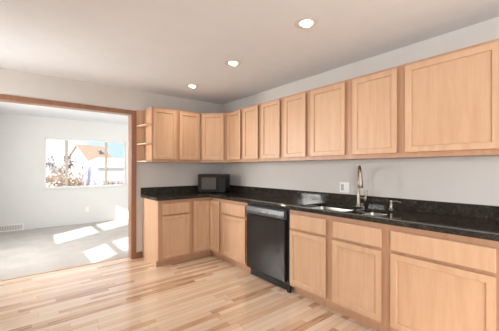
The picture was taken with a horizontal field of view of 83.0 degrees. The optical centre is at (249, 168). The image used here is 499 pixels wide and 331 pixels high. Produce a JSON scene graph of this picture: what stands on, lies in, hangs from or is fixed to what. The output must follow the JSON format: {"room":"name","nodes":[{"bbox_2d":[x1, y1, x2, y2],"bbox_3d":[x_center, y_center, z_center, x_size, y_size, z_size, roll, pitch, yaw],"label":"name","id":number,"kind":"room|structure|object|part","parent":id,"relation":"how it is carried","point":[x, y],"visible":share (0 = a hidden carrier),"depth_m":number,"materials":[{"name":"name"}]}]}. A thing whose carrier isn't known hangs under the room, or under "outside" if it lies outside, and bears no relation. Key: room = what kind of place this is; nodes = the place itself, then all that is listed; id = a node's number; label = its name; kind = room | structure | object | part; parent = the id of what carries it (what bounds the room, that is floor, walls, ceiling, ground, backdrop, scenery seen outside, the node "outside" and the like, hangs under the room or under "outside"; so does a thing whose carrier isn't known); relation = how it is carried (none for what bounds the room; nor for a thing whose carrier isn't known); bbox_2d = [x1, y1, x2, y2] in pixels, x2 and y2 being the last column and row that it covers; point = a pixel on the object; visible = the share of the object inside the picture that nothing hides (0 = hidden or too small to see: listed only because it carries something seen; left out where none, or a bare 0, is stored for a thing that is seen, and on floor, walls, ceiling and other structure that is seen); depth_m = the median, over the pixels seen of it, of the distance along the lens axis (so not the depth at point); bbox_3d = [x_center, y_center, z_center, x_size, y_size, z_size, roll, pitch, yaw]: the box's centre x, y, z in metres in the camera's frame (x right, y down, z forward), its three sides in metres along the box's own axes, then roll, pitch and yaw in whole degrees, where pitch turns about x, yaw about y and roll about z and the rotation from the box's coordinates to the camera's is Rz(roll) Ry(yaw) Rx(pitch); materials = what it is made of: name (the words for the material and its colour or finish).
{"room":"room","nodes":[
{"label":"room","id":0,"kind":"room"},
{"bbox_2d":[0,257,126,280],"bbox_3d":[-2.498,1.300,3.574,1.840,0.006,0.022,0,0,-39],"label":"trim","id":1,"kind":"structure","parent":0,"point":[123,257],"depth_m":3.62,"materials":[{"name":"brown wood"}]},
{"bbox_2d":[0,113,127,229],"bbox_3d":[-3.777,0.113,6.872,4.650,2.500,0.120,0,0,-39],"label":"wall","id":2,"kind":"structure","parent":0,"point":[23,199],"depth_m":6.18,"materials":[{"name":"grey paint"}]},
{"bbox_2d":[0,223,23,231],"bbox_3d":[-5.026,1.230,5.772,0.645,0.138,0.021,0,0,-39],"label":"air vent","id":3,"kind":"object","parent":2,"relation":"in","point":[13,227],"visible":1,"depth_m":5.85,"materials":[{"name":"white plastic"}]},
{"bbox_2d":[25,217,127,229],"bbox_3d":[-3.736,1.264,6.821,4.650,0.071,0.012,0,0,-39],"label":"baseboard","id":4,"kind":"structure","parent":2,"relation":"attached to","point":[124,217],"depth_m":6.54,"materials":[{"name":"grey paint"}]},
{"bbox_2d":[43,138,126,189],"bbox_3d":[-3.872,-0.107,6.766,1.760,1.147,0.125,0,0,-39],"label":"window","id":5,"kind":"structure","parent":2,"relation":"in","point":[66,186],"depth_m":6.59,"materials":[{"name":"white plastic"}]},
{"bbox_3d":[-3.856,0.451,6.747,1.760,0.031,0.075,0,0,-39],"label":"sill","id":6,"kind":"part","parent":5,"relation":"part of","materials":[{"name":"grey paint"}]},
{"bbox_2d":[0,219,127,279],"bbox_3d":[-2.699,1.331,5.535,4.650,0.064,3.314,0,0,-39],"label":"carpet","id":7,"kind":"object","parent":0,"point":[38,250],"visible":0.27,"depth_m":4.64,"materials":[{"name":"beige carpet"}]},
{"bbox_2d":[0,67,221,251],"bbox_3d":[-1.620,0.113,4.198,4.650,2.500,0.120,0,0,-39],"label":"wall","id":8,"kind":"structure","parent":0,"point":[12,82],"depth_m":4.10,"materials":[{"name":"beige paint"}]},
{"bbox_2d":[0,94,135,258],"bbox_3d":[-2.457,0.234,3.523,1.980,2.138,0.156,0,0,-39],"label":"trim","id":9,"kind":"structure","parent":8,"relation":"attached to","point":[131,114],"depth_m":4.05,"materials":[{"name":"brown wood"}]},
{"bbox_2d":[136,251,142,257],"bbox_3d":[-1.606,1.260,4.123,0.094,0.085,0.013,0,0,-39],"label":"baseboard","id":10,"kind":"structure","parent":8,"relation":"attached to","point":[138,254],"depth_m":4.12,"materials":[{"name":"brown wood"}]},
{"bbox_2d":[136,110,150,161],"bbox_3d":[-1.505,-0.472,4.009,0.108,0.758,0.316,0,0,-39],"label":"shelf","id":11,"kind":"object","parent":8,"relation":"attached to","point":[140,125],"visible":1,"depth_m":4.11,"materials":[{"name":"brown wood"}]},
{"bbox_3d":[-1.601,-0.472,4.128,0.108,0.758,0.010,0,0,-39],"label":"panel","id":12,"kind":"part","parent":11,"relation":"part of","materials":[{"name":"brown wood"}]},
{"bbox_3d":[-1.501,-0.607,4.005,0.108,0.017,0.306,0,0,-39],"label":"shelf","id":13,"kind":"part","parent":11,"relation":"part of","materials":[{"name":"brown wood"}]},
{"bbox_2d":[144,106,200,162],"bbox_3d":[-1.154,-0.478,4.274,0.767,0.770,0.343,0,0,-39],"label":"upper cabinet","id":14,"kind":"object","parent":8,"relation":"attached to","point":[174,136],"visible":0.99,"depth_m":4.10,"materials":[{"name":"brown wood"}]},
{"bbox_3d":[-1.204,-0.485,4.029,0.332,0.708,0.026,0,0,-39],"label":"door","id":15,"kind":"part","parent":14,"relation":"part of","materials":[{"name":"brown wood"}]},
{"bbox_3d":[-1.208,-0.485,4.033,0.236,0.612,0.010,0,0,-39],"label":"door panel","id":16,"kind":"part","parent":14,"relation":"part of","materials":[{"name":"brown wood"}]},
{"bbox_3d":[-0.908,-0.485,4.268,0.333,0.708,0.026,0,0,-39],"label":"door","id":17,"kind":"part","parent":14,"relation":"part of","materials":[{"name":"brown wood"}]},
{"bbox_3d":[-0.911,-0.485,4.272,0.237,0.612,0.010,0,0,-39],"label":"door panel","id":18,"kind":"part","parent":14,"relation":"part of","materials":[{"name":"brown wood"}]},
{"bbox_2d":[0,255,376,330],"bbox_3d":[0.102,1.333,1.331,3.730,0.060,6.745,0,0,-39],"label":"floor","id":19,"kind":"structure","parent":0,"point":[206,293],"depth_m":2.72,"materials":[{"name":"brown wood"}]},
{"bbox_2d":[142,198,191,266],"bbox_3d":[-1.190,0.862,4.057,0.486,0.882,0.632,0,0,-39],"label":"base cabinet","id":20,"kind":"object","parent":19,"relation":"on","point":[166,224],"visible":0.89,"depth_m":3.83,"materials":[{"name":"brown wood"}]},
{"bbox_3d":[-1.383,0.862,3.918,0.010,0.882,0.606,0,0,-39],"label":"panel","id":21,"kind":"part","parent":20,"relation":"part of","materials":[{"name":"brown wood"}]},
{"bbox_3d":[-1.010,0.819,3.842,0.476,0.796,0.019,0,0,-39],"label":"frame","id":22,"kind":"part","parent":20,"relation":"part of","materials":[{"name":"brown wood"}]},
{"bbox_3d":[-0.995,0.538,3.825,0.387,0.146,0.026,0,0,-39],"label":"drawer","id":23,"kind":"part","parent":20,"relation":"part of","materials":[{"name":"brown wood"}]},
{"bbox_3d":[-0.995,0.909,3.825,0.387,0.552,0.026,0,0,-39],"label":"door","id":24,"kind":"part","parent":20,"relation":"part of","materials":[{"name":"brown wood"}]},
{"bbox_3d":[-0.999,0.909,3.829,0.291,0.456,0.010,0,0,-39],"label":"door panel","id":25,"kind":"part","parent":20,"relation":"part of","materials":[{"name":"brown wood"}]},
{"bbox_2d":[190,197,224,260],"bbox_3d":[-0.559,0.862,4.389,0.910,0.882,0.908,0,0,-39],"label":"base cabinet","id":26,"kind":"object","parent":19,"relation":"on","point":[207,211],"visible":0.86,"depth_m":4.06,"materials":[{"name":"brown wood"}]},
{"bbox_3d":[-0.695,0.825,4.067,0.259,0.720,0.026,0,0,-39],"label":"door","id":27,"kind":"part","parent":26,"relation":"part of","materials":[{"name":"brown wood"}]},
{"bbox_3d":[-0.698,0.825,4.071,0.163,0.624,0.010,0,0,-39],"label":"door panel","id":28,"kind":"part","parent":26,"relation":"part of","materials":[{"name":"brown wood"}]},
{"bbox_3d":[-0.493,0.825,4.054,0.010,0.624,0.150,0,0,-39],"label":"door panel","id":29,"kind":"part","parent":26,"relation":"part of","materials":[{"name":"brown wood"}]},
{"bbox_3d":[-0.497,0.825,4.051,0.026,0.720,0.246,0,0,-39],"label":"door","id":30,"kind":"part","parent":26,"relation":"part of","materials":[{"name":"brown wood"}]},
{"bbox_2d":[141,185,498,240],"bbox_3d":[0.371,0.350,2.829,1.424,0.138,4.507,0,0,-39],"label":"countertop","id":31,"kind":"structure","parent":26,"relation":"on","point":[461,219],"depth_m":2.61,"materials":[{"name":"stone"}]},
{"bbox_2d":[198,174,229,192],"bbox_3d":[-0.569,0.237,4.584,0.442,0.292,0.339,0,0,8],"label":"microwave","id":32,"kind":"object","parent":31,"relation":"on","point":[206,182],"visible":1,"depth_m":4.43,"materials":[{"name":"black plastic"}]},
{"bbox_3d":[-0.645,0.231,4.437,0.335,0.280,0.024,0,0,8],"label":"door","id":33,"kind":"part","parent":32,"relation":"part of","materials":[{"name":"black glass"}]},
{"bbox_3d":[-0.426,0.231,4.405,0.103,0.280,0.024,0,0,8],"label":"control panel","id":34,"kind":"part","parent":32,"relation":"part of","materials":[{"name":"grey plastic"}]},
{"bbox_2d":[311,206,387,215],"bbox_3d":[0.912,0.509,2.695,0.435,0.177,0.880,0,0,-39],"label":"sink","id":35,"kind":"object","parent":31,"relation":"in","point":[318,207],"visible":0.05,"depth_m":2.95,"materials":[{"name":"silver metal"}]},
{"bbox_3d":[0.815,0.509,2.816,0.435,0.177,0.570,0,0,-39],"label":"bowl","id":36,"kind":"part","parent":35,"relation":"part of","materials":[{"name":"silver metal"}]},
{"bbox_3d":[1.095,0.509,2.477,0.425,0.177,0.310,0,0,-39],"label":"bowl","id":37,"kind":"part","parent":35,"relation":"part of","materials":[{"name":"silver metal"}]},
{"bbox_2d":[356,165,366,205],"bbox_3d":[1.090,0.176,2.797,0.113,0.414,0.230,0,0,35],"label":"faucet","id":38,"kind":"object","parent":31,"relation":"on","point":[359,173],"visible":0.99,"depth_m":2.84,"materials":[{"name":"silver metal"}]},
{"bbox_3d":[1.091,0.102,2.797,0.021,0.266,0.207,0,0,16],"label":"spout","id":39,"kind":"part","parent":38,"relation":"part of","materials":[{"name":"silver metal"}]},
{"bbox_2d":[389,200,401,209],"bbox_3d":[1.347,0.341,2.615,0.048,0.084,0.112,0,0,-39],"label":"soap dispenser","id":40,"kind":"object","parent":31,"relation":"on","point":[390,201],"visible":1,"depth_m":2.62,"materials":[{"name":"silver metal"}]},
{"bbox_2d":[222,199,250,272],"bbox_3d":[0.020,0.862,3.893,0.632,0.882,0.588,0,0,-39],"label":"base cabinet","id":41,"kind":"object","parent":19,"relation":"on","point":[234,215],"visible":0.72,"depth_m":3.67,"materials":[{"name":"brown wood"}]},
{"bbox_3d":[-0.209,0.909,3.702,0.010,0.456,0.427,0,0,-39],"label":"door panel","id":42,"kind":"part","parent":41,"relation":"part of","materials":[{"name":"brown wood"}]},
{"bbox_3d":[-0.213,0.538,3.699,0.026,0.146,0.523,0,0,-39],"label":"drawer","id":43,"kind":"part","parent":41,"relation":"part of","materials":[{"name":"brown wood"}]},
{"bbox_3d":[-0.213,0.909,3.699,0.026,0.552,0.523,0,0,-39],"label":"door","id":44,"kind":"part","parent":41,"relation":"part of","materials":[{"name":"brown wood"}]},
{"bbox_2d":[246,204,290,292],"bbox_3d":[0.401,0.863,3.370,0.604,0.880,0.682,0,0,-39],"label":"dishwasher","id":45,"kind":"object","parent":19,"relation":"on","point":[268,228],"visible":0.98,"depth_m":3.14,"materials":[{"name":"black plastic"}]},
{"bbox_3d":[0.178,0.492,3.216,0.061,0.102,0.642,0,0,-39],"label":"control panel","id":46,"kind":"part","parent":45,"relation":"part of","materials":[{"name":"plastic"}]},
{"bbox_3d":[0.184,0.875,3.220,0.046,0.647,0.642,0,0,-39],"label":"door","id":47,"kind":"part","parent":45,"relation":"part of","materials":[{"name":"black metal"}]},
{"bbox_2d":[251,204,286,209],"bbox_3d":[0.414,0.819,3.405,0.540,0.768,0.632,0,0,-39],"label":"tub","id":48,"kind":"object","parent":45,"relation":"in","point":[251,204],"depth_m":3.19,"materials":[{"name":"black plastic"}]},
{"bbox_3d":[0.221,1.253,3.250,0.015,0.100,0.642,0,0,-39],"label":"toe panel","id":49,"kind":"part","parent":45,"relation":"part of","materials":[{"name":"black plastic"}]},
{"bbox_2d":[290,210,389,330],"bbox_3d":[0.960,0.862,2.728,0.632,0.882,1.002,0,0,-39],"label":"base cabinet","id":50,"kind":"object","parent":19,"relation":"on","point":[339,264],"visible":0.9,"depth_m":2.44,"materials":[{"name":"brown wood"}]},
{"bbox_3d":[0.565,0.909,2.743,0.010,0.456,0.347,0,0,-39],"label":"door panel","id":51,"kind":"part","parent":50,"relation":"part of","materials":[{"name":"brown wood"}]},
{"bbox_3d":[0.560,0.538,2.740,0.026,0.146,0.443,0,0,-39],"label":"false drawer","id":52,"kind":"part","parent":50,"relation":"part of","materials":[{"name":"brown wood"}]},
{"bbox_3d":[0.560,0.909,2.740,0.026,0.552,0.443,0,0,-39],"label":"door","id":53,"kind":"part","parent":50,"relation":"part of","materials":[{"name":"brown wood"}]},
{"bbox_3d":[0.885,0.909,2.346,0.010,0.456,0.346,0,0,-39],"label":"door panel","id":54,"kind":"part","parent":50,"relation":"part of","materials":[{"name":"brown wood"}]},
{"bbox_3d":[0.881,0.538,2.343,0.026,0.146,0.442,0,0,-39],"label":"false drawer","id":55,"kind":"part","parent":50,"relation":"part of","materials":[{"name":"brown wood"}]},
{"bbox_3d":[0.881,0.909,2.343,0.026,0.552,0.442,0,0,-39],"label":"door","id":56,"kind":"part","parent":50,"relation":"part of","materials":[{"name":"brown wood"}]},
{"bbox_2d":[387,224,498,330],"bbox_3d":[1.486,0.862,2.076,0.632,0.882,0.669,0,0,-39],"label":"base cabinet","id":57,"kind":"object","parent":19,"relation":"on","point":[437,281],"visible":0.93,"depth_m":1.87,"materials":[{"name":"brown wood"}]},
{"bbox_3d":[1.256,0.909,1.886,0.010,0.456,0.512,0,0,-39],"label":"door panel","id":58,"kind":"part","parent":57,"relation":"part of","materials":[{"name":"brown wood"}]},
{"bbox_3d":[1.252,0.538,1.883,0.026,0.146,0.608,0,0,-39],"label":"drawer","id":59,"kind":"part","parent":57,"relation":"part of","materials":[{"name":"brown wood"}]},
{"bbox_3d":[1.252,0.909,1.883,0.026,0.552,0.608,0,0,-39],"label":"door","id":60,"kind":"part","parent":57,"relation":"part of","materials":[{"name":"brown wood"}]},
{"bbox_2d":[0,0,498,124],"bbox_3d":[-0.558,-1.207,2.929,4.830,0.140,10.300,0,0,-39],"label":"ceiling","id":61,"kind":"structure","parent":0,"point":[162,47],"depth_m":2.43,"materials":[{"name":"paint"}]},
{"bbox_2d":[185,84,198,87],"bbox_3d":[-0.793,-1.174,3.886,0.180,0.126,0.180,0,0,-39],"label":"recessed light","id":62,"kind":"object","parent":61,"relation":"in","point":[187,85],"visible":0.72,"depth_m":3.85,"materials":[{"name":"beige"}]},
{"bbox_2d":[225,60,240,65],"bbox_3d":[-0.178,-1.174,3.039,0.180,0.126,0.180,0,0,-39],"label":"recessed light","id":63,"kind":"object","parent":61,"relation":"in","point":[228,62],"visible":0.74,"depth_m":3.01,"materials":[{"name":"beige"}]},
{"bbox_2d":[294,17,317,28],"bbox_3d":[0.441,-1.174,2.204,0.180,0.126,0.180,0,0,-39],"label":"recessed light","id":64,"kind":"object","parent":61,"relation":"in","point":[305,22],"visible":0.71,"depth_m":2.18,"materials":[{"name":"beige"}]},
{"bbox_2d":[222,17,498,205],"bbox_3d":[1.675,0.113,2.447,0.120,2.500,6.745,0,0,-39],"label":"wall","id":65,"kind":"structure","parent":0,"point":[468,180],"depth_m":2.73,"materials":[{"name":"beige paint"}]},
{"bbox_2d":[201,113,227,162],"bbox_3d":[-0.535,-0.478,4.603,0.606,0.770,0.608,0,0,-39],"label":"upper cabinet","id":66,"kind":"object","parent":65,"relation":"attached to","point":[213,125],"visible":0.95,"depth_m":4.37,"materials":[{"name":"brown wood"}]},
{"bbox_3d":[-0.566,-0.485,4.373,0.246,0.612,0.010,0,0,6],"label":"door panel","id":67,"kind":"part","parent":66,"relation":"part of","materials":[{"name":"brown wood"}]},
{"bbox_2d":[227,103,261,162],"bbox_3d":[0.011,-0.478,4.136,0.343,0.770,0.799,0,0,-39],"label":"upper cabinet","id":68,"kind":"object","parent":65,"relation":"attached to","point":[244,124],"visible":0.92,"depth_m":3.98,"materials":[{"name":"brown wood"}]},
{"bbox_3d":[-0.229,-0.485,4.181,0.026,0.708,0.333,0,0,-39],"label":"door","id":69,"kind":"part","parent":68,"relation":"part of","materials":[{"name":"brown wood"}]},
{"bbox_3d":[-0.225,-0.485,4.184,0.010,0.612,0.237,0,0,-39],"label":"door panel","id":70,"kind":"part","parent":68,"relation":"part of","materials":[{"name":"brown wood"}]},
{"bbox_3d":[0.017,-0.485,3.875,0.026,0.708,0.320,0,0,-39],"label":"door","id":71,"kind":"part","parent":68,"relation":"part of","materials":[{"name":"brown wood"}]},
{"bbox_3d":[0.021,-0.485,3.878,0.010,0.612,0.224,0,0,-39],"label":"door panel","id":72,"kind":"part","parent":68,"relation":"part of","materials":[{"name":"brown wood"}]},
{"bbox_2d":[261,90,324,161],"bbox_3d":[0.516,-0.478,3.510,0.343,0.770,0.805,0,0,-39],"label":"upper cabinet","id":73,"kind":"object","parent":65,"relation":"attached to","point":[284,120],"visible":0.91,"depth_m":3.35,"materials":[{"name":"brown wood"}]},
{"bbox_3d":[0.267,-0.485,3.566,0.026,0.708,0.339,0,0,-39],"label":"door","id":74,"kind":"part","parent":73,"relation":"part of","materials":[{"name":"brown wood"}]},
{"bbox_3d":[0.271,-0.485,3.569,0.010,0.612,0.243,0,0,-39],"label":"door panel","id":75,"kind":"part","parent":73,"relation":"part of","materials":[{"name":"brown wood"}]},
{"bbox_3d":[0.526,-0.485,3.254,0.010,0.612,0.234,0,0,-39],"label":"door panel","id":76,"kind":"part","parent":73,"relation":"part of","materials":[{"name":"brown wood"}]},
{"bbox_3d":[0.522,-0.485,3.250,0.026,0.708,0.330,0,0,-39],"label":"door","id":77,"kind":"part","parent":73,"relation":"part of","materials":[{"name":"brown wood"}]},
{"bbox_2d":[141,185,498,219],"bbox_3d":[0.371,0.332,2.829,1.424,0.102,4.507,0,0,-39],"label":"backsplash","id":78,"kind":"structure","parent":65,"relation":"attached to","point":[450,208],"depth_m":2.85,"materials":[{"name":"stone"}]},
{"bbox_2d":[340,182,349,192],"bbox_3d":[1.049,0.209,3.118,0.009,0.116,0.124,0,0,-39],"label":"outlet plate","id":79,"kind":"object","parent":65,"relation":"attached to","point":[344,186],"visible":1,"depth_m":3.11,"materials":[{"name":"white plastic"}]},
{"bbox_2d":[309,65,405,160],"bbox_3d":[1.075,-0.478,2.817,0.343,0.770,0.973,0,0,-39],"label":"upper cabinet","id":80,"kind":"object","parent":65,"relation":"attached to","point":[357,118],"visible":0.94,"depth_m":2.63,"materials":[{"name":"brown wood"}]},
{"bbox_3d":[0.799,-0.485,2.906,0.026,0.708,0.419,0,0,-39],"label":"door","id":81,"kind":"part","parent":80,"relation":"part of","materials":[{"name":"brown wood"}]},
{"bbox_3d":[0.803,-0.485,2.909,0.010,0.612,0.323,0,0,-39],"label":"door panel","id":82,"kind":"part","parent":80,"relation":"part of","materials":[{"name":"brown wood"}]},
{"bbox_3d":[1.110,-0.485,2.521,0.026,0.708,0.410,0,0,-39],"label":"door","id":83,"kind":"part","parent":80,"relation":"part of","materials":[{"name":"brown wood"}]},
{"bbox_3d":[1.114,-0.485,2.524,0.010,0.612,0.314,0,0,-39],"label":"door panel","id":84,"kind":"part","parent":80,"relation":"part of","materials":[{"name":"brown wood"}]},
{"bbox_2d":[402,38,498,157],"bbox_3d":[1.774,-0.478,1.951,0.343,0.770,1.248,0,0,-39],"label":"upper cabinet","id":85,"kind":"object","parent":65,"relation":"attached to","point":[450,100],"visible":1,"depth_m":2.06,"materials":[{"name":"brown wood"}]},
{"bbox_3d":[1.469,-0.485,2.084,0.010,0.612,0.501,0,0,-39],"label":"door panel","id":86,"kind":"part","parent":85,"relation":"part of","materials":[{"name":"brown wood"}]},
{"label":"outside","id":87,"kind":"structure","parent":0,"visible":0},
{"bbox_2d":[46,173,116,186],"bbox_3d":[-25.305,1.703,55.257,90.000,0.300,102.210,0,0,-39],"label":"ground","id":88,"kind":"structure","parent":87,"point":[48,173],"depth_m":29.20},
{"bbox_2d":[46,167,82,186],"bbox_3d":[-8.471,0.684,12.458,1.804,1.762,2.251,0,0,7],"label":"tree","id":89,"kind":"object","parent":88,"relation":"on","point":[53,180],"visible":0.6,"depth_m":12.35,"materials":[{"name":"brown plant"}]},
{"bbox_2d":[46,153,82,178],"bbox_3d":[-10.659,0.333,15.908,1.840,2.454,1.444,0,0,-11],"label":"tree","id":90,"kind":"object","parent":88,"relation":"on","point":[71,164],"visible":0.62,"depth_m":15.83,"materials":[{"name":"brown plant"}]},
{"bbox_2d":[62,170,88,185],"bbox_3d":[-9.314,0.822,14.489,1.618,1.489,1.492,0,0,-8],"label":"tree","id":91,"kind":"object","parent":88,"relation":"on","point":[81,174],"visible":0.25,"depth_m":14.81,"materials":[{"name":"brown plant"}]},
{"bbox_2d":[79,164,98,185],"bbox_3d":[-10.358,0.593,18.006,0.050,1.921,6.965,0,0,-39],"label":"fence","id":92,"kind":"object","parent":88,"relation":"on","point":[92,175],"visible":0.56,"depth_m":16.98,"materials":[{"name":"white"}]},
{"bbox_2d":[68,144,111,176],"bbox_3d":[-30.396,-1.433,53.872,7.600,5.971,5.600,0,0,26],"label":"house","id":93,"kind":"structure","parent":88,"relation":"on","point":[85,153],"depth_m":52.05,"materials":[{"name":"white"}]},
{"bbox_2d":[76,158,123,181],"bbox_3d":[-17.952,0.115,35.588,6.196,2.877,6.060,0,0,-39],"label":"garage","id":94,"kind":"structure","parent":88,"relation":"on","point":[115,165],"depth_m":33.76,"materials":[{"name":"white"}]},
{"bbox_3d":[-15.989,0.965,33.831,0.887,1.175,0.040,0,0,-39],"label":"door","id":95,"kind":"part","parent":94,"relation":"part of","materials":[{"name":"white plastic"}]},
{"bbox_2d":[100,180,123,184],"bbox_3d":[-13.149,1.350,27.938,3.100,0.406,0.646,0,0,-45],"label":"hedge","id":96,"kind":"object","parent":88,"relation":"on","point":[112,181],"visible":0.52,"depth_m":27.60,"materials":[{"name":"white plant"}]}
]}

